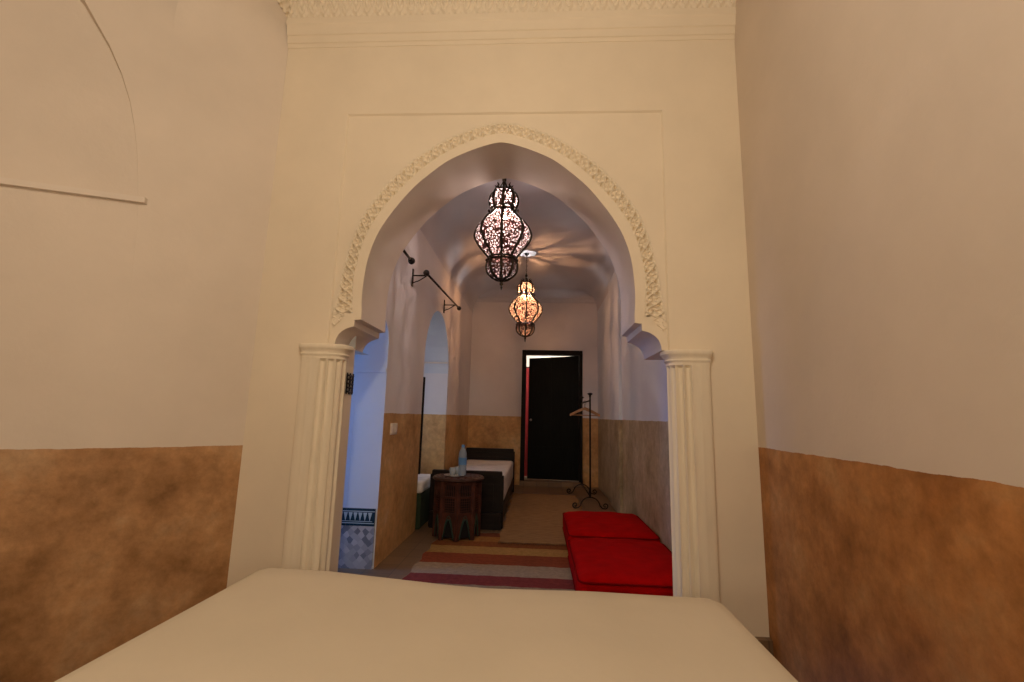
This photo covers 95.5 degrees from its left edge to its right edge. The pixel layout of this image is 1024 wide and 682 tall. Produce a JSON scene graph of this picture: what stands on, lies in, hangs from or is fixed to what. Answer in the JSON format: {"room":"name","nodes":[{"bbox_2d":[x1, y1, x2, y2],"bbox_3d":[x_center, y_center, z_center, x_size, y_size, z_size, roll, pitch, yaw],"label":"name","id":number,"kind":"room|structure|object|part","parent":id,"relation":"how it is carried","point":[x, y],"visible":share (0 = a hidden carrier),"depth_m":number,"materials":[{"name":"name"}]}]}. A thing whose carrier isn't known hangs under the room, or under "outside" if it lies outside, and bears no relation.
{"room":"traditional dwelling","nodes":[
{"label":"traditional dwelling","id":0,"kind":"room"},
{"bbox_2d":[0,0,287,681],"bbox_3d":[-3.199,-0.685,1.107,1.256,4.250,4.721,-3,-10,27],"label":"wall","id":1,"kind":"structure","parent":0,"point":[128,329],"depth_m":2.40,"materials":[{"name":"paint"}]},
{"bbox_2d":[0,177,147,204],"bbox_3d":[-2.545,-0.752,2.093,1.412,0.205,0.026,8,-11,-36],"label":"trim","id":2,"kind":"structure","parent":1,"relation":"attached to","point":[10,182],"depth_m":2.33,"materials":[{"name":"paint"}]},
{"bbox_2d":[343,312,388,568],"bbox_3d":[-1.899,0.432,3.270,1.850,2.300,0.580,1,-9,3],"label":"wall","id":3,"kind":"structure","parent":0,"point":[362,474],"depth_m":3.48,"materials":[{"name":"white paint"}]},
{"bbox_2d":[338,525,374,568],"bbox_3d":[-1.864,1.469,3.387,1.740,0.292,0.010,1,-9,3],"label":"wall tiles","id":4,"kind":"structure","parent":3,"relation":"attached to","point":[357,544],"depth_m":3.34,"materials":[{"name":"tile"}]},
{"bbox_2d":[341,508,375,525],"bbox_3d":[-1.860,1.266,3.418,1.738,0.120,0.014,1,-9,3],"label":"trim","id":5,"kind":"structure","parent":3,"relation":"attached to","point":[352,516],"depth_m":3.37,"materials":[{"name":"teal tile"}]},
{"bbox_2d":[343,229,472,567],"bbox_3d":[-1.200,0.472,5.442,0.700,2.950,4.950,1,-9,3],"label":"wall","id":6,"kind":"structure","parent":0,"point":[418,331],"depth_m":4.45,"materials":[{"name":"paint"}]},
{"bbox_2d":[345,373,353,394],"bbox_3d":[-1.006,0.266,2.893,0.017,0.130,0.102,1,-9,1],"label":"vent grille","id":7,"kind":"structure","parent":6,"relation":"in","point":[348,374],"depth_m":2.88,"materials":[{"name":"metal"}]},
{"bbox_2d":[390,423,397,434],"bbox_3d":[-0.943,0.703,3.721,0.014,0.090,0.170,1,-9,3],"label":"light switch","id":8,"kind":"object","parent":6,"relation":"attached to","point":[393,426],"visible":1,"depth_m":3.68,"materials":[{"name":"beige plastic"}]},
{"bbox_2d":[418,377,425,473],"bbox_3d":[-1.111,0.830,4.637,0.450,0.950,0.032,1,-9,3],"label":"window shutter","id":9,"kind":"object","parent":6,"relation":"attached to","point":[423,393],"visible":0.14,"depth_m":4.61,"materials":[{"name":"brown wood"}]},
{"bbox_2d":[411,269,460,312],"bbox_3d":[-0.773,-0.485,4.972,0.180,0.234,1.790,1,-9,3],"label":"curtain rod","id":10,"kind":"object","parent":6,"relation":"attached to","point":[426,272],"visible":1,"depth_m":4.50,"materials":[{"name":"metal"}]},
{"bbox_2d":[424,362,447,363],"bbox_3d":[-1.046,0.279,5.980,0.440,0.020,0.034,1,-9,3],"label":"trim","id":11,"kind":"structure","parent":6,"relation":"attached to","point":[424,362],"depth_m":5.96,"materials":[{"name":"paint"}]},
{"bbox_2d":[227,7,768,636],"bbox_3d":[0.026,-0.296,3.015,3.500,4.250,0.450,1,-9,3],"label":"wall","id":12,"kind":"structure","parent":0,"point":[661,118],"depth_m":2.90,"materials":[{"name":"paint"}]},
{"bbox_2d":[403,249,414,264],"bbox_3d":[-0.792,-0.647,3.510,0.056,0.056,0.324,1,-9,3],"label":"curtain rod","id":13,"kind":"object","parent":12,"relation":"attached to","point":[411,260],"visible":0.96,"depth_m":3.59,"materials":[{"name":"metal"}]},
{"bbox_2d":[329,134,667,349],"bbox_3d":[-0.084,-0.641,2.856,2.008,1.380,0.018,1,-9,3],"label":"trim","id":14,"kind":"structure","parent":12,"relation":"attached to","point":[639,278],"depth_m":2.87,"materials":[{"name":"paint"}]},
{"bbox_2d":[335,142,661,359],"bbox_3d":[-0.073,-0.574,3.065,1.934,1.315,0.452,1,-9,3],"label":"arch","id":15,"kind":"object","parent":12,"relation":"attached to","point":[466,171],"depth_m":3.08,"materials":[{"name":"paint"}]},
{"bbox_2d":[331,122,666,330],"bbox_3d":[-0.081,-0.733,2.887,2.008,1.359,0.046,1,-9,3],"label":"trim","id":16,"kind":"structure","parent":12,"relation":"attached to","point":[654,304],"depth_m":2.91,"materials":[{"name":"paint"}]},
{"bbox_2d":[276,0,735,17],"bbox_3d":[-0.059,-2.300,2.716,2.942,0.196,0.706,1,-9,3],"label":"trim","id":17,"kind":"structure","parent":12,"relation":"attached to","point":[292,8],"depth_m":3.05,"materials":[{"name":"paint"}]},
{"bbox_2d":[286,7,735,48],"bbox_3d":[-0.045,-2.211,2.982,2.942,0.485,0.240,1,-9,3],"label":"trim","id":18,"kind":"structure","parent":12,"relation":"attached to","point":[713,23],"depth_m":3.04,"materials":[{"name":"paint"}]},
{"bbox_2d":[420,178,614,312],"bbox_3d":[0.268,-1.050,5.738,2.150,0.420,4.700,1,-9,3],"label":"ceiling","id":19,"kind":"structure","parent":0,"point":[565,258],"depth_m":5.94,"materials":[{"name":"white paint"}]},
{"bbox_2d":[473,178,531,289],"bbox_3d":[-0.070,-0.990,3.768,0.439,1.195,0.440,-3,-10,23],"label":"hanging lantern","id":20,"kind":"object","parent":19,"relation":"hanging from","point":[518,224],"visible":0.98,"depth_m":3.64,"materials":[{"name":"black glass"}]},
{"bbox_3d":[-0.219,-0.867,3.671,0.158,0.395,0.157,1,-9,1],"label":"glass panel","id":21,"kind":"part","parent":20,"relation":"part of","materials":[{"name":"red"}]},
{"bbox_3d":[-0.216,-0.842,3.826,0.158,0.395,0.157,1,-9,1],"label":"glass panel","id":22,"kind":"part","parent":20,"relation":"part of","materials":[{"name":"red"}]},
{"bbox_3d":[-0.155,-0.876,3.606,0.157,0.395,0.158,1,-9,1],"label":"glass panel","id":23,"kind":"part","parent":20,"relation":"part of","materials":[{"name":"red"}]},
{"bbox_3d":[-0.150,-0.830,3.889,0.157,0.395,0.158,1,-9,1],"label":"glass panel","id":24,"kind":"part","parent":20,"relation":"part of","materials":[{"name":"red"}]},
{"bbox_3d":[-0.125,-0.573,3.632,0.085,0.155,0.104,1,-9,1],"label":"bowl panel","id":25,"kind":"part","parent":20,"relation":"part of","materials":[{"name":"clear glass"}]},
{"bbox_3d":[-0.108,-1.163,3.722,0.080,0.160,0.078,1,-9,1],"label":"dome panel","id":26,"kind":"part","parent":20,"relation":"part of","materials":[{"name":"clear glass"}]},
{"bbox_3d":[-0.065,-1.252,3.810,0.151,0.053,0.152,-3,-10,24],"label":"crown","id":27,"kind":"part","parent":20,"relation":"part of","materials":[{"name":"black metal"}]},
{"bbox_3d":[-0.040,-0.571,3.630,0.085,0.155,0.104,1,-9,1],"label":"bowl panel","id":28,"kind":"part","parent":20,"relation":"part of","materials":[{"name":"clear glass"}]},
{"bbox_3d":[-0.038,-1.161,3.722,0.087,0.160,0.066,5,-10,-21],"label":"dome panel","id":29,"kind":"part","parent":20,"relation":"part of","materials":[{"name":"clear glass"}]},
{"bbox_3d":[0.002,-0.873,3.602,0.157,0.395,0.158,1,-9,1],"label":"glass panel","id":30,"kind":"part","parent":20,"relation":"part of","materials":[{"name":"red"}]},
{"bbox_3d":[0.007,-0.827,3.885,0.157,0.395,0.158,1,-9,1],"label":"glass panel","id":31,"kind":"part","parent":20,"relation":"part of","materials":[{"name":"red"}]},
{"bbox_3d":[-0.014,-0.566,3.655,0.104,0.155,0.085,1,-9,1],"label":"bowl panel","id":32,"kind":"part","parent":20,"relation":"part of","materials":[{"name":"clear glass"}]},
{"bbox_3d":[0.071,-0.836,3.820,0.158,0.395,0.157,1,-9,1],"label":"glass panel","id":33,"kind":"part","parent":20,"relation":"part of","materials":[{"name":"white glass"}]},
{"bbox_3d":[0.068,-0.861,3.664,0.158,0.395,0.157,1,-9,1],"label":"glass panel","id":34,"kind":"part","parent":20,"relation":"part of","materials":[{"name":"white glass"}]},
{"bbox_2d":[508,253,542,340],"bbox_3d":[0.185,-0.580,6.173,0.421,1.212,0.422,6,-10,-24],"label":"lantern","id":35,"kind":"object","parent":19,"relation":"hanging from","point":[535,307],"visible":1,"depth_m":6.06,"materials":[{"name":"orange glass"}]},
{"bbox_3d":[0.046,-0.432,6.068,0.152,0.379,0.151,2,-9,-2],"label":"glass panel","id":36,"kind":"part","parent":35,"relation":"part of","materials":[{"name":"orange glass"}]},
{"bbox_3d":[0.101,-0.396,6.280,0.151,0.379,0.152,2,-9,-2],"label":"glass panel","id":37,"kind":"part","parent":35,"relation":"part of","materials":[{"name":"orange glass"}]},
{"bbox_3d":[0.110,-0.440,6.008,0.151,0.379,0.152,2,-9,-2],"label":"glass panel","id":38,"kind":"part","parent":35,"relation":"part of","materials":[{"name":"orange glass"}]},
{"bbox_3d":[0.136,-0.148,6.035,0.082,0.149,0.099,2,-9,-2],"label":"bowl panel","id":39,"kind":"part","parent":35,"relation":"part of","materials":[{"name":"orange glass"}]},
{"bbox_3d":[0.252,-0.392,6.284,0.151,0.379,0.152,2,-9,-2],"label":"glass panel","id":40,"kind":"part","parent":35,"relation":"part of","materials":[{"name":"orange glass"}]},
{"bbox_3d":[0.219,-0.712,6.125,0.083,0.154,0.063,6,-10,-24],"label":"dome panel","id":41,"kind":"part","parent":35,"relation":"part of","materials":[{"name":"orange glass"}]},
{"bbox_3d":[0.261,-0.435,6.013,0.151,0.379,0.152,2,-9,-2],"label":"glass panel","id":42,"kind":"part","parent":35,"relation":"part of","materials":[{"name":"orange glass"}]},
{"bbox_2d":[524,367,528,475],"bbox_3d":[0.273,1.490,8.726,1.200,2.022,0.048,1,-9,3],"label":"curtain","id":43,"kind":"object","parent":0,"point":[527,368],"visible":0.05,"depth_m":8.70,"materials":[{"name":"red fabric"}]},
{"bbox_2d":[467,302,597,487],"bbox_3d":[0.359,0.735,7.826,2.150,3.270,0.001,1,-9,3],"label":"wall","id":44,"kind":"structure","parent":0,"point":[494,421],"depth_m":7.89,"materials":[{"name":"white paint"}]},
{"bbox_2d":[476,296,594,302],"bbox_3d":[0.393,-0.723,8.017,2.090,0.110,0.090,1,-9,3],"label":"trim","id":45,"kind":"structure","parent":44,"relation":"attached to","point":[509,299],"depth_m":8.01,"materials":[{"name":"white paint"}]},
{"bbox_2d":[519,479,582,487],"bbox_3d":[0.633,2.319,7.572,1.015,0.075,0.240,1,-9,3],"label":"threshold","id":46,"kind":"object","parent":44,"relation":"attached to","point":[527,482],"depth_m":7.46,"materials":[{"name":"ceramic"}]},
{"bbox_2d":[520,350,582,481],"bbox_3d":[0.662,1.270,7.802,1.015,2.220,0.218,1,-9,3],"label":"door","id":47,"kind":"structure","parent":44,"relation":"in","point":[555,383],"depth_m":7.80,"materials":[{"name":"brown wood"}]},
{"bbox_2d":[526,356,568,366],"bbox_3d":[0.576,1.061,8.649,2.600,2.900,1.750,1,-9,3],"label":"wall","id":48,"kind":"structure","parent":0,"point":[528,357],"depth_m":9.65,"materials":[{"name":"paint"}]},
{"bbox_2d":[338,476,773,655],"bbox_3d":[-1.059,1.889,3.909,5.500,0.330,11.600,1,-9,3],"label":"floor","id":49,"kind":"structure","parent":0,"point":[398,564],"depth_m":4.03,"materials":[{"name":"ceramic"}]},
{"bbox_2d":[281,343,353,570],"bbox_3d":[-1.137,0.769,2.717,0.298,1.496,0.218,1,-9,3],"label":"fluted column","id":50,"kind":"structure","parent":49,"relation":"on","point":[312,441],"depth_m":2.66,"materials":[{"name":"paint"}]},
{"bbox_2d":[415,488,429,528],"bbox_3d":[-1.218,1.748,5.131,0.720,0.330,1.225,1,-9,3],"label":"window bench","id":51,"kind":"object","parent":49,"relation":"on","point":[422,504],"visible":0.2,"depth_m":4.60,"materials":[{"name":"green fabric"}]},
{"bbox_2d":[417,474,430,492],"bbox_3d":[-1.223,1.481,4.878,0.730,0.113,0.640,1,-9,3],"label":"seat cushion","id":52,"kind":"object","parent":51,"relation":"on","point":[423,484],"visible":0.2,"depth_m":4.71,"materials":[{"name":"white fabric"}]},
{"bbox_2d":[54,568,797,681],"bbox_3d":[-0.177,1.075,0.663,1.695,0.783,2.034,1,-9,3],"label":"bed","id":53,"kind":"object","parent":49,"relation":"on","point":[272,624],"visible":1,"depth_m":1.23,"materials":[{"name":"beige fabric"}]},
{"bbox_2d":[428,447,514,529],"bbox_3d":[-0.399,1.727,5.778,0.746,0.620,2.402,1,-9,3],"label":"daybed","id":54,"kind":"object","parent":49,"relation":"on","point":[496,465],"visible":0.62,"depth_m":4.71,"materials":[{"name":"brown wood"}]},
{"bbox_3d":[-0.804,1.601,4.704,0.056,0.505,0.052,1,-9,3],"label":"post","id":55,"kind":"part","parent":54,"relation":"part of","materials":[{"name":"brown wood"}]},
{"bbox_3d":[-0.681,1.929,6.947,0.056,0.580,0.052,1,-9,3],"label":"post","id":56,"kind":"part","parent":54,"relation":"part of","materials":[{"name":"brown wood"}]},
{"bbox_3d":[-0.458,1.537,4.695,0.714,0.445,0.064,1,-9,3],"label":"footboard","id":57,"kind":"part","parent":54,"relation":"part of","materials":[{"name":"brown wood"}]},
{"bbox_3d":[-0.389,1.722,5.813,0.697,0.260,2.210,1,-9,3],"label":"mattress","id":58,"kind":"part","parent":54,"relation":"part of","materials":[{"name":"white fabric"}]},
{"bbox_3d":[-0.335,1.866,6.938,0.714,0.520,0.064,1,-9,3],"label":"headboard","id":59,"kind":"part","parent":54,"relation":"part of","materials":[{"name":"brown wood"}]},
{"bbox_3d":[-0.115,1.612,4.664,0.056,0.505,0.052,1,-9,3],"label":"post","id":60,"kind":"part","parent":54,"relation":"part of","materials":[{"name":"brown wood"}]},
{"bbox_3d":[-0.058,1.920,5.763,0.036,0.130,2.210,1,-9,3],"label":"rail","id":61,"kind":"part","parent":54,"relation":"part of","materials":[{"name":"brown wood"}]},
{"bbox_3d":[0.007,1.940,6.907,0.056,0.580,0.052,1,-9,3],"label":"post","id":62,"kind":"part","parent":54,"relation":"part of","materials":[{"name":"brown wood"}]},
{"bbox_2d":[402,533,574,590],"bbox_3d":[0.106,1.675,3.460,1.654,0.006,1.894,1,-9,3],"label":"striped kilim","id":63,"kind":"object","parent":49,"relation":"on","point":[480,562],"visible":0.48,"depth_m":3.45,"materials":[{"name":"fabric"}]},
{"bbox_2d":[432,473,483,541],"bbox_3d":[-0.505,1.522,4.304,0.476,0.534,0.476,2,-9,-6],"label":"side table","id":64,"kind":"object","parent":63,"relation":"on","point":[457,500],"visible":0.96,"depth_m":4.15,"materials":[{"name":"brown wood"}]},
{"bbox_3d":[-0.706,1.532,4.282,0.031,0.497,0.031,6,-10,-28],"label":"leg","id":65,"kind":"part","parent":64,"relation":"part of","materials":[{"name":"brown wood"}]},
{"bbox_3d":[-0.677,1.657,4.191,0.012,0.202,0.108,6,-10,-28],"label":"arch trim","id":66,"kind":"part","parent":64,"relation":"part of","materials":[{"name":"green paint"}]},
{"bbox_3d":[-0.667,1.522,4.216,0.018,0.497,0.133,6,-10,-28],"label":"panel","id":67,"kind":"part","parent":64,"relation":"part of","materials":[{"name":"brown wood"}]},
{"bbox_3d":[-0.633,1.512,4.147,0.031,0.497,0.031,-1,-10,17],"label":"leg","id":68,"kind":"part","parent":64,"relation":"part of","materials":[{"name":"brown wood"}]},
{"bbox_3d":[-0.564,1.645,4.099,0.108,0.201,0.012,-1,-10,17],"label":"arch trim","id":69,"kind":"part","parent":64,"relation":"part of","materials":[{"name":"green paint"}]},
{"bbox_3d":[-0.558,1.510,4.127,0.133,0.497,0.018,-1,-10,17],"label":"panel","id":70,"kind":"part","parent":64,"relation":"part of","materials":[{"name":"brown wood"}]},
{"bbox_2d":[444,473,464,476],"bbox_3d":[-0.534,1.250,4.330,0.196,0.011,0.196,1,-9,3],"label":"tray","id":71,"kind":"object","parent":64,"relation":"on","point":[449,474],"visible":1,"depth_m":4.34,"materials":[{"name":"silver metal"}]},
{"bbox_2d":[458,445,466,464],"bbox_3d":[-0.461,1.114,4.348,0.077,0.281,0.077,1,-9,3],"label":"water bottle","id":72,"kind":"object","parent":71,"relation":"on","point":[462,460],"visible":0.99,"depth_m":4.32,"materials":[{"name":"blue plastic"}]},
{"bbox_3d":[-0.484,1.508,4.103,0.031,0.497,0.031,6,-10,-28],"label":"leg","id":73,"kind":"part","parent":64,"relation":"part of","materials":[{"name":"brown wood"}]},
{"bbox_3d":[-0.417,1.651,4.113,0.108,0.202,0.012,6,-10,-28],"label":"arch trim","id":74,"kind":"part","parent":64,"relation":"part of","materials":[{"name":"green paint"}]},
{"bbox_3d":[-0.418,1.516,4.141,0.133,0.497,0.018,6,-10,-28],"label":"panel","id":75,"kind":"part","parent":64,"relation":"part of","materials":[{"name":"brown wood"}]},
{"bbox_3d":[-0.349,1.523,4.175,0.031,0.497,0.031,-1,-10,17],"label":"leg","id":76,"kind":"part","parent":64,"relation":"part of","materials":[{"name":"brown wood"}]},
{"bbox_3d":[-0.325,1.671,4.225,0.012,0.202,0.108,-1,-10,17],"label":"arch trim","id":77,"kind":"part","parent":64,"relation":"part of","materials":[{"name":"green paint"}]},
{"bbox_3d":[-0.329,1.536,4.249,0.018,0.497,0.133,-1,-10,17],"label":"panel","id":78,"kind":"part","parent":64,"relation":"part of","materials":[{"name":"brown wood"}]},
{"bbox_3d":[-0.305,1.548,4.321,0.031,0.497,0.031,6,-10,-28],"label":"leg","id":79,"kind":"part","parent":64,"relation":"part of","materials":[{"name":"brown wood"}]},
{"bbox_2d":[562,511,659,550],"bbox_3d":[0.838,1.692,4.135,0.743,0.209,0.933,1,-9,3],"label":"floor cushion","id":80,"kind":"object","parent":63,"relation":"on","point":[576,524],"visible":0.7,"depth_m":3.93,"materials":[{"name":"red fabric"}]},
{"bbox_2d":[568,538,672,595],"bbox_3d":[0.780,1.543,3.171,0.753,0.191,0.988,1,-9,3],"label":"floor cushion","id":81,"kind":"object","parent":63,"relation":"on","point":[627,566],"visible":0.73,"depth_m":2.94,"materials":[{"name":"red fabric"}]},
{"bbox_2d":[498,493,581,545],"bbox_3d":[0.390,1.975,5.318,0.909,0.010,2.664,1,-9,3],"label":"runner rug","id":82,"kind":"object","parent":49,"relation":"on","point":[533,519],"visible":0.8,"depth_m":5.01,"materials":[{"name":"beige carpet"}]},
{"bbox_2d":[567,393,607,509],"bbox_3d":[0.990,1.426,6.258,0.433,1.396,1.170,1,-9,3],"label":"clothes rack","id":83,"kind":"object","parent":49,"relation":"on","point":[589,394],"visible":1,"depth_m":5.76,"materials":[{"name":"metal"}]},
{"bbox_2d":[570,407,599,415],"bbox_3d":[1.005,0.927,6.389,0.400,0.211,0.036,1,-9,3],"label":"hanger","id":84,"kind":"object","parent":83,"relation":"hanging from","point":[584,408],"visible":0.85,"depth_m":6.37,"materials":[{"name":"brown wood"}]},
{"bbox_2d":[660,349,719,602],"bbox_3d":[0.989,0.802,2.595,0.275,1.496,0.218,1,-9,3],"label":"fluted column","id":85,"kind":"structure","parent":49,"relation":"on","point":[695,567],"depth_m":2.54,"materials":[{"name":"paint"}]},
{"bbox_2d":[597,293,671,551],"bbox_3d":[1.291,0.497,5.216,0.001,2.950,5.120,1,-9,3],"label":"wall","id":86,"kind":"structure","parent":0,"point":[645,434],"depth_m":4.54,"materials":[{"name":"paint"}]},
{"bbox_2d":[608,271,622,512],"bbox_3d":[1.335,0.594,5.903,0.088,2.980,0.730,1,-9,3],"label":"trim","id":87,"kind":"structure","parent":86,"relation":"attached to","point":[615,366],"depth_m":5.75,"materials":[{"name":"white paint"}]},
{"bbox_2d":[734,0,1023,681],"bbox_3d":[1.171,-0.659,0.602,0.022,4.250,4.303,1,-9,6],"label":"wall","id":88,"kind":"structure","parent":0,"point":[882,141],"depth_m":1.54,"materials":[{"name":"paint"}]}
]}

